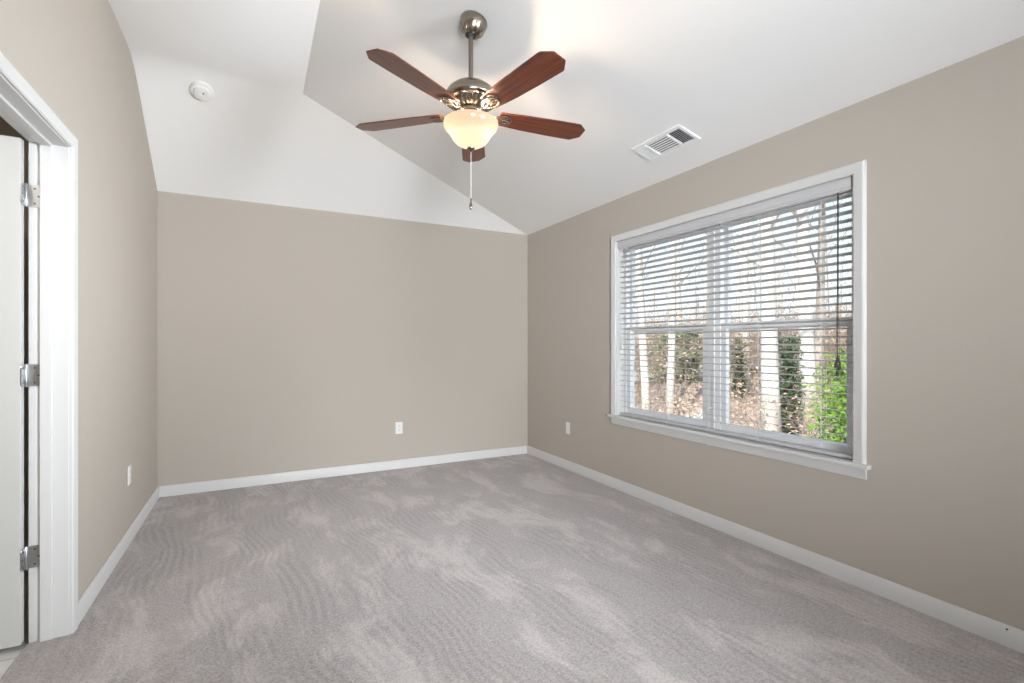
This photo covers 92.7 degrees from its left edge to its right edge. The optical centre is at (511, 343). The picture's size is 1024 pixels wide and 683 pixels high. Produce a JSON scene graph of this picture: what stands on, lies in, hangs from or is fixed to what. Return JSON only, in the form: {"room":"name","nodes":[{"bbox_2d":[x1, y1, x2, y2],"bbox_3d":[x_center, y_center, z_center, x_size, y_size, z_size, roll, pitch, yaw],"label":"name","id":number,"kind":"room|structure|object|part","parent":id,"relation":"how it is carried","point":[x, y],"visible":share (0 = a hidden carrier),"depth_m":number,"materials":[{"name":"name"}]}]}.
{"room":"empty bedroom","nodes":[
{"label":"empty bedroom","id":0,"kind":"room"},
{"bbox_2d":[0,51,77,642],"bbox_3d":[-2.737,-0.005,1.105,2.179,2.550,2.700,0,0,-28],"label":"door frame","id":1,"kind":"structure","parent":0,"point":[6,129],"depth_m":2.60,"materials":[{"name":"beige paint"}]},
{"bbox_2d":[0,0,156,600],"bbox_3d":[-0.777,-0.320,-0.150,0.124,3.180,9.257,0,0,-28],"label":"wall","id":2,"kind":"structure","parent":0,"point":[75,55],"depth_m":2.53,"materials":[{"name":"beige paint"}]},
{"bbox_2d":[0,135,39,648],"bbox_3d":[-2.276,0.189,1.796,0.809,2.022,0.163,0,0,-28],"label":"door","id":3,"kind":"structure","parent":2,"relation":"in","point":[15,194],"depth_m":1.93,"materials":[{"name":"white paint"}]},
{"bbox_2d":[78,487,158,624],"bbox_3d":[-2.350,1.178,2.997,0.014,0.084,2.022,0,0,-28],"label":"baseboard","id":4,"kind":"structure","parent":2,"relation":"attached to","point":[88,597],"depth_m":2.63,"materials":[{"name":"white paint"}]},
{"bbox_2d":[128,465,130,485],"bbox_3d":[-2.367,0.811,3.021,0.008,0.115,0.070,0,0,-28],"label":"wall outlet","id":5,"kind":"object","parent":2,"relation":"attached to","point":[129,466],"visible":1,"depth_m":3.01,"materials":[{"name":"white plastic"}]},
{"bbox_2d":[157,191,527,486],"bbox_3d":[-1.338,-0.015,4.738,3.672,2.570,0.120,0,0,-28],"label":"wall","id":6,"kind":"structure","parent":0,"point":[290,339],"depth_m":4.48,"materials":[{"name":"beige paint"}]},
{"bbox_2d":[159,446,526,496],"bbox_3d":[-1.323,1.178,4.670,3.359,0.084,0.014,0,0,-28],"label":"baseboard","id":7,"kind":"structure","parent":6,"relation":"attached to","point":[205,486],"depth_m":4.47,"materials":[{"name":"white paint"}]},
{"bbox_2d":[395,422,402,433],"bbox_3d":[-1.108,0.823,4.787,0.070,0.115,0.008,0,0,-28],"label":"wall outlet","id":8,"kind":"object","parent":6,"relation":"attached to","point":[398,425],"visible":1,"depth_m":4.78,"materials":[{"name":"white plastic"}]},
{"bbox_2d":[0,453,1023,682],"bbox_3d":[-0.188,1.250,0.188,5.642,0.060,9.107,0,0,-28],"label":"floor","id":9,"kind":"structure","parent":0,"point":[520,568],"depth_m":2.31,"materials":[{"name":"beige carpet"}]},
{"bbox_2d":[108,0,1023,234],"bbox_3d":[0.745,-1.570,0.621,3.488,0.700,9.107,0,0,-28],"label":"ceiling","id":10,"kind":"structure","parent":0,"point":[292,82],"depth_m":2.91,"materials":[{"name":"white paint"}]},
{"bbox_2d":[190,81,213,101],"bbox_3d":[-2.142,-1.744,3.373,0.141,0.096,0.124,0,0,-23],"label":"smoke detector","id":11,"kind":"object","parent":10,"relation":"attached to","point":[200,90],"visible":1,"depth_m":3.35,"materials":[{"name":"white plastic"}]},
{"bbox_2d":[356,10,584,209],"bbox_3d":[-0.172,-1.179,2.491,1.224,0.985,1.239,0,0,-28],"label":"ceiling fan","id":12,"kind":"object","parent":10,"relation":"hanging from","point":[470,126],"visible":1,"depth_m":2.40,"materials":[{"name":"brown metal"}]},
{"bbox_3d":[-0.593,-1.175,2.595,0.497,0.006,0.145,0,10,15],"label":"blade","id":13,"kind":"part","parent":12,"relation":"part of","materials":[{"name":"brown wood"}]},
{"bbox_3d":[-0.426,-1.175,2.160,0.145,0.006,0.497,12,6,32],"label":"blade","id":14,"kind":"part","parent":12,"relation":"part of","materials":[{"name":"brown wood"}]},
{"bbox_3d":[-0.210,-1.069,2.493,0.279,0.132,0.279,0,0,-28],"label":"lamp shade","id":15,"kind":"part","parent":12,"relation":"part of","materials":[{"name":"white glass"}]},
{"bbox_3d":[-0.231,-1.175,2.889,0.145,0.006,0.497,-10,1,-3],"label":"blade","id":16,"kind":"part","parent":12,"relation":"part of","materials":[{"name":"brown wood"}]},
{"bbox_3d":[0.039,-1.175,2.185,0.145,0.006,0.497,13,-8,-38],"label":"blade","id":17,"kind":"part","parent":12,"relation":"part of","materials":[{"name":"brown wood"}]},
{"bbox_3d":[0.160,-1.175,2.635,0.497,0.006,0.145,0,-10,-21],"label":"blade","id":18,"kind":"part","parent":12,"relation":"part of","materials":[{"name":"brown wood"}]},
{"bbox_2d":[631,124,700,161],"bbox_3d":[0.991,-1.300,3.177,0.191,0.057,0.425,0,0,-28],"label":"ceiling vent","id":19,"kind":"object","parent":10,"relation":"in","point":[677,137],"visible":1,"depth_m":3.16,"materials":[{"name":"white metal"}]},
{"bbox_2d":[528,36,1023,630],"bbox_3d":[2.349,0.000,1.490,0.160,2.540,9.257,0,0,-28],"label":"wall","id":20,"kind":"structure","parent":0,"point":[938,512],"depth_m":2.30,"materials":[{"name":"beige paint"}]},
{"bbox_2d":[566,422,569,433],"bbox_3d":[0.549,0.820,4.756,0.008,0.115,0.070,0,0,-28],"label":"wall outlet","id":21,"kind":"object","parent":20,"relation":"attached to","point":[567,423],"visible":1,"depth_m":4.76,"materials":[{"name":"white plastic"}]},
{"bbox_2d":[607,159,870,479],"bbox_3d":[1.365,-0.121,3.327,0.205,1.592,2.004,0,0,-28],"label":"window","id":22,"kind":"structure","parent":20,"relation":"in","point":[857,467],"depth_m":3.12,"materials":[{"name":"white paint"}]},
{"bbox_3d":[1.175,0.216,3.758,0.028,0.719,0.831,0,0,-28],"label":"sash","id":23,"kind":"part","parent":22,"relation":"part of","materials":[{"name":"white plastic"}]},
{"bbox_3d":[1.203,-0.467,3.773,0.028,0.743,0.831,0,0,-28],"label":"sash","id":24,"kind":"part","parent":22,"relation":"part of","materials":[{"name":"white plastic"}]},
{"bbox_2d":[618,176,851,458],"bbox_3d":[1.338,-0.136,3.313,0.078,1.460,1.818,0,0,-28],"label":"blind","id":25,"kind":"object","parent":22,"relation":"attached to","point":[841,185],"visible":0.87,"depth_m":3.06,"materials":[{"name":"white plastic"}]},
{"bbox_3d":[1.171,-0.115,3.654,0.054,1.410,0.014,0,0,-28],"label":"ladder cord","id":26,"kind":"part","parent":25,"relation":"part of","materials":[{"name":"white fabric"}]},
{"bbox_3d":[1.345,-0.115,3.323,0.054,1.410,0.014,0,0,-28],"label":"ladder cord","id":27,"kind":"part","parent":25,"relation":"part of","materials":[{"name":"white fabric"}]},
{"bbox_3d":[1.348,0.584,3.318,0.052,0.020,1.808,0,0,-28],"label":"rail","id":28,"kind":"part","parent":25,"relation":"part of","materials":[{"name":"white plastic"}]},
{"bbox_3d":[1.519,-0.115,2.992,0.054,1.410,0.014,0,0,-28],"label":"ladder cord","id":29,"kind":"part","parent":25,"relation":"part of","materials":[{"name":"white fabric"}]},
{"bbox_3d":[1.693,-0.115,2.661,0.054,1.410,0.014,0,0,-28],"label":"ladder cord","id":30,"kind":"part","parent":25,"relation":"part of","materials":[{"name":"white fabric"}]},
{"bbox_3d":[1.701,-0.350,2.557,0.003,0.880,0.009,0,0,-28],"label":"lift cord","id":31,"kind":"part","parent":25,"relation":"part of","materials":[{"name":"fabric"}]},
{"bbox_3d":[1.703,-0.328,2.553,0.003,0.925,0.005,0,0,-28],"label":"lift cord","id":32,"kind":"part","parent":25,"relation":"part of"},
{"bbox_3d":[1.707,-0.343,2.547,0.003,0.895,0.008,0,0,-28],"label":"lift cord","id":33,"kind":"part","parent":25,"relation":"part of","materials":[{"name":"fabric"}]},
{"bbox_3d":[1.413,-0.135,3.352,0.096,1.466,1.832,0,0,-28],"label":"frame","id":34,"kind":"part","parent":22,"relation":"part of","materials":[{"name":"white plastic"}]},
{"bbox_3d":[1.612,0.216,2.925,0.028,0.719,0.831,0,0,-28],"label":"sash","id":35,"kind":"part","parent":22,"relation":"part of","materials":[{"name":"white plastic"}]},
{"bbox_3d":[1.640,-0.467,2.940,0.028,0.743,0.831,0,0,-28],"label":"sash","id":36,"kind":"part","parent":22,"relation":"part of","materials":[{"name":"white plastic"}]},
{"bbox_2d":[527,445,1023,653],"bbox_3d":[2.271,1.178,1.450,0.014,0.084,9.057,0,0,-28],"label":"baseboard","id":37,"kind":"structure","parent":20,"relation":"attached to","point":[1011,637],"depth_m":2.56,"materials":[{"name":"white paint"}]},
{"label":"outside","id":38,"kind":"structure","parent":0,"visible":0},
{"bbox_2d":[634,335,846,441],"bbox_3d":[23.975,1.147,43.631,77.000,5.164,105.000,0,0,-28],"label":"ground","id":39,"kind":"structure","parent":38,"point":[653,390],"depth_m":15.87,"materials":[{"name":"brown plant"}]},
{"bbox_2d":[635,245,655,409],"bbox_3d":[2.365,-3.245,12.876,4.866,11.960,3.883,0,0,14],"label":"bare tree","id":40,"kind":"object","parent":39,"relation":"on","point":[644,386],"visible":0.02,"depth_m":12.37,"materials":[{"name":"grey plant"}]},
{"bbox_2d":[635,271,656,346],"bbox_3d":[7.778,-2.144,29.291,2.321,7.201,3.880,0,0,11],"label":"sapling","id":41,"kind":"object","parent":39,"relation":"on","point":[648,271],"visible":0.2,"depth_m":29.56,"materials":[{"name":"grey plant"}]},
{"bbox_2d":[637,244,682,360],"bbox_3d":[8.336,-2.562,28.503,4.377,8.124,2.619,0,0,-33],"label":"sapling","id":42,"kind":"object","parent":39,"relation":"on","point":[663,244],"visible":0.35,"depth_m":28.85,"materials":[{"name":"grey plant"}]},
{"bbox_2d":[644,261,680,324],"bbox_3d":[9.390,-2.107,30.694,3.799,7.051,2.273,0,0,42],"label":"sapling","id":43,"kind":"object","parent":39,"relation":"on","point":[664,261],"visible":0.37,"depth_m":30.68,"materials":[{"name":"grey plant"}]},
{"bbox_2d":[656,259,693,318],"bbox_3d":[10.578,-2.524,32.487,2.411,7.479,4.030,0,0,31],"label":"sapling","id":44,"kind":"object","parent":39,"relation":"on","point":[668,259],"visible":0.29,"depth_m":32.80,"materials":[{"name":"grey plant"}]},
{"bbox_2d":[648,319,702,382],"bbox_3d":[6.637,0.321,19.113,2.770,2.625,2.870,0,0,-36],"label":"shrub","id":45,"kind":"object","parent":39,"relation":"on","point":[683,334],"visible":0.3,"depth_m":18.54,"materials":[{"name":"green plant"}]},
{"bbox_2d":[668,264,694,319],"bbox_3d":[10.805,-1.983,31.370,2.267,6.575,2.372,0,0,33],"label":"sapling","id":46,"kind":"object","parent":39,"relation":"on","point":[676,264],"visible":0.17,"depth_m":31.21,"materials":[{"name":"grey plant"}]},
{"bbox_2d":[661,238,705,342],"bbox_3d":[9.102,-5.307,27.195,4.443,13.683,5.567,0,0,16],"label":"bare tree","id":47,"kind":"object","parent":39,"relation":"on","point":[678,258],"visible":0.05,"depth_m":28.13,"materials":[{"name":"grey plant"}]},
{"bbox_2d":[665,234,706,413],"bbox_3d":[4.182,-3.321,12.376,3.883,11.960,4.866,0,0,1],"label":"bare tree","id":48,"kind":"object","parent":39,"relation":"on","point":[673,242],"visible":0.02,"depth_m":13.37,"materials":[{"name":"grey plant"}]},
{"bbox_2d":[682,248,706,359],"bbox_3d":[9.813,-1.996,26.384,2.255,6.541,2.359,0,0,-32],"label":"sapling","id":49,"kind":"object","parent":39,"relation":"on","point":[693,248],"visible":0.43,"depth_m":26.33,"materials":[{"name":"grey plant"}]},
{"bbox_2d":[687,408,702,417],"bbox_3d":[5.208,2.039,13.216,1.093,0.570,0.877,0,0,-28],"label":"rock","id":50,"kind":"object","parent":39,"relation":"on","point":[702,408],"visible":0.02,"depth_m":13.14,"materials":[{"name":"grey stone"}]},
{"bbox_2d":[669,235,738,333],"bbox_3d":[11.267,-4.567,26.045,4.751,11.679,3.792,0,0,-17],"label":"bare tree","id":51,"kind":"object","parent":39,"relation":"on","point":[704,284],"visible":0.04,"depth_m":25.88,"materials":[{"name":"grey plant"}]},
{"bbox_2d":[677,234,741,337],"bbox_3d":[10.480,-2.912,26.269,2.755,8.546,4.605,0,0,-21],"label":"sapling","id":52,"kind":"object","parent":39,"relation":"on","point":[700,234],"visible":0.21,"depth_m":26.41,"materials":[{"name":"grey plant"}]},
{"bbox_2d":[634,362,834,380],"bbox_3d":[10.377,1.258,21.843,17.244,1.399,4.341,0,0,-8],"label":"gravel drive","id":53,"kind":"structure","parent":39,"relation":"on","point":[833,362],"depth_m":22.23,"materials":[{"name":"grey gravel"}]},
{"bbox_2d":[729,339,751,398],"bbox_3d":[7.203,0.931,15.507,0.771,2.388,0.743,0,0,40],"label":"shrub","id":54,"kind":"object","parent":39,"relation":"on","point":[741,374],"visible":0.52,"depth_m":15.41,"materials":[{"name":"green plant"}]},
{"bbox_2d":[731,223,749,383],"bbox_3d":[8.934,-4.799,18.021,4.272,13.155,5.352,0,0,29],"label":"bare tree","id":55,"kind":"object","parent":39,"relation":"on","point":[744,293],"visible":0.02,"depth_m":17.07,"materials":[{"name":"grey plant"}]},
{"bbox_2d":[696,215,786,370],"bbox_3d":[10.517,-3.755,20.762,4.315,10.606,3.444,0,0,-10],"label":"bare tree","id":56,"kind":"object","parent":39,"relation":"on","point":[740,239],"visible":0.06,"depth_m":20.73,"materials":[{"name":"grey plant"}]},
{"bbox_2d":[634,293,851,436],"bbox_3d":[23.617,-0.083,18.838,46.075,6.497,24.079,0,0,1],"label":"twigs","id":57,"kind":"object","parent":39,"relation":"on","point":[751,354],"visible":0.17,"depth_m":15.50,"materials":[{"name":"brown plant"}]},
{"bbox_2d":[634,283,851,439],"bbox_3d":[23.604,-0.450,18.730,45.984,6.459,24.662,0,0,2],"label":"undergrowth leaves","id":58,"kind":"object","parent":39,"relation":"on","point":[678,318],"visible":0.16,"depth_m":14.07,"materials":[{"name":"brown plant"}]},
{"bbox_2d":[705,215,781,431],"bbox_3d":[4.982,-3.979,10.130,4.937,13.004,3.918,0,0,36],"label":"bare tree","id":59,"kind":"object","parent":39,"relation":"on","point":[767,405],"visible":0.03,"depth_m":10.41,"materials":[{"name":"grey plant"}]},
{"bbox_2d":[731,221,787,350],"bbox_3d":[14.775,-4.614,30.657,3.684,11.344,4.615,0,0,44],"label":"bare tree","id":60,"kind":"object","parent":39,"relation":"on","point":[753,243],"visible":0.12,"depth_m":31.10,"materials":[{"name":"grey plant"}]},
{"bbox_2d":[742,220,791,320],"bbox_3d":[14.661,-4.652,29.228,3.783,11.650,4.740,0,0,-10],"label":"bare tree","id":61,"kind":"object","parent":39,"relation":"on","point":[749,278],"visible":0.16,"depth_m":30.09,"materials":[{"name":"grey plant"}]},
{"bbox_2d":[753,231,793,328],"bbox_3d":[15.984,-3.083,29.024,4.583,8.506,2.742,0,0,-6],"label":"sapling","id":62,"kind":"object","parent":39,"relation":"on","point":[782,231],"visible":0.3,"depth_m":29.28,"materials":[{"name":"grey plant"}]},
{"bbox_2d":[734,213,815,362],"bbox_3d":[13.715,-3.987,24.212,3.482,10.724,4.363,0,0,-5],"label":"bare tree","id":63,"kind":"object","parent":39,"relation":"on","point":[796,264],"visible":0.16,"depth_m":23.31,"materials":[{"name":"grey plant"}]},
{"bbox_2d":[741,239,812,318],"bbox_3d":[13.684,-2.793,24.943,2.620,8.128,4.379,0,0,-21],"label":"sapling","id":64,"kind":"object","parent":39,"relation":"on","point":[776,239],"visible":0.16,"depth_m":24.99,"materials":[{"name":"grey plant"}]},
{"bbox_2d":[775,222,794,353],"bbox_3d":[16.203,-3.699,29.829,3.008,9.266,3.770,0,0,25],"label":"bare tree","id":65,"kind":"object","parent":39,"relation":"on","point":[779,283],"visible":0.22,"depth_m":30.36,"materials":[{"name":"grey plant"}]},
{"bbox_2d":[753,213,816,290],"bbox_3d":[21.008,-5.915,37.675,4.376,13.477,5.483,0,0,-38],"label":"bare tree","id":66,"kind":"object","parent":39,"relation":"on","point":[792,213],"visible":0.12,"depth_m":37.09,"materials":[{"name":"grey plant"}]},
{"bbox_2d":[757,208,817,416],"bbox_3d":[6.887,-4.603,12.889,4.124,13.689,5.197,0,0,8],"label":"bare tree","id":67,"kind":"object","parent":39,"relation":"on","point":[809,379],"visible":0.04,"depth_m":12.43,"materials":[{"name":"grey plant"}]},
{"bbox_2d":[778,334,806,434],"bbox_3d":[6.267,1.074,10.997,0.751,2.718,0.725,0,0,11],"label":"shrub","id":68,"kind":"object","parent":39,"relation":"on","point":[791,393],"visible":0.68,"depth_m":10.92,"materials":[{"name":"green plant"}]},
{"bbox_2d":[791,199,851,399],"bbox_3d":[8.387,-4.510,13.130,5.312,12.994,3.230,0,0,-34],"label":"bare tree","id":69,"kind":"object","parent":39,"relation":"on","point":[818,356],"visible":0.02,"depth_m":13.87,"materials":[{"name":"grey plant"}]},
{"bbox_2d":[801,354,846,442],"bbox_3d":[4.003,1.434,5.472,1.612,3.098,1.668,0,0,-28],"label":"shrub","id":70,"kind":"object","parent":39,"relation":"on","point":[840,405],"visible":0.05,"depth_m":5.60,"materials":[{"name":"green plant"}]},
{"bbox_2d":[803,347,846,441],"bbox_3d":[5.574,1.293,7.997,1.397,2.660,1.601,0,0,34],"label":"shrub","id":71,"kind":"object","parent":39,"relation":"on","point":[831,372],"visible":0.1,"depth_m":8.05,"materials":[{"name":"green plant"}]},
{"bbox_2d":[808,204,849,294],"bbox_3d":[21.431,-4.971,32.814,3.656,11.259,4.581,0,0,-13],"label":"bare tree","id":72,"kind":"object","parent":39,"relation":"on","point":[835,204],"visible":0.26,"depth_m":33.16,"materials":[{"name":"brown plant"}]},
{"bbox_2d":[809,227,850,365],"bbox_3d":[12.261,-1.976,19.160,2.331,6.760,2.438,0,0,22],"label":"sapling","id":73,"kind":"object","parent":39,"relation":"on","point":[829,307],"visible":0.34,"depth_m":19.01,"materials":[{"name":"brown plant"}]},
{"bbox_2d":[829,257,846,341],"bbox_3d":[26.226,-3.197,38.583,2.610,7.571,2.731,0,0,2],"label":"sapling","id":74,"kind":"object","parent":39,"relation":"on","point":[844,257],"visible":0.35,"depth_m":38.67,"materials":[{"name":"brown plant"}]},
{"bbox_2d":[829,227,851,282],"bbox_3d":[15.432,-3.392,22.017,3.816,9.381,3.046,0,0,-5],"label":"bare tree","id":75,"kind":"object","parent":39,"relation":"on","point":[829,227],"visible":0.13,"depth_m":21.63,"materials":[{"name":"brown plant"}]}
]}

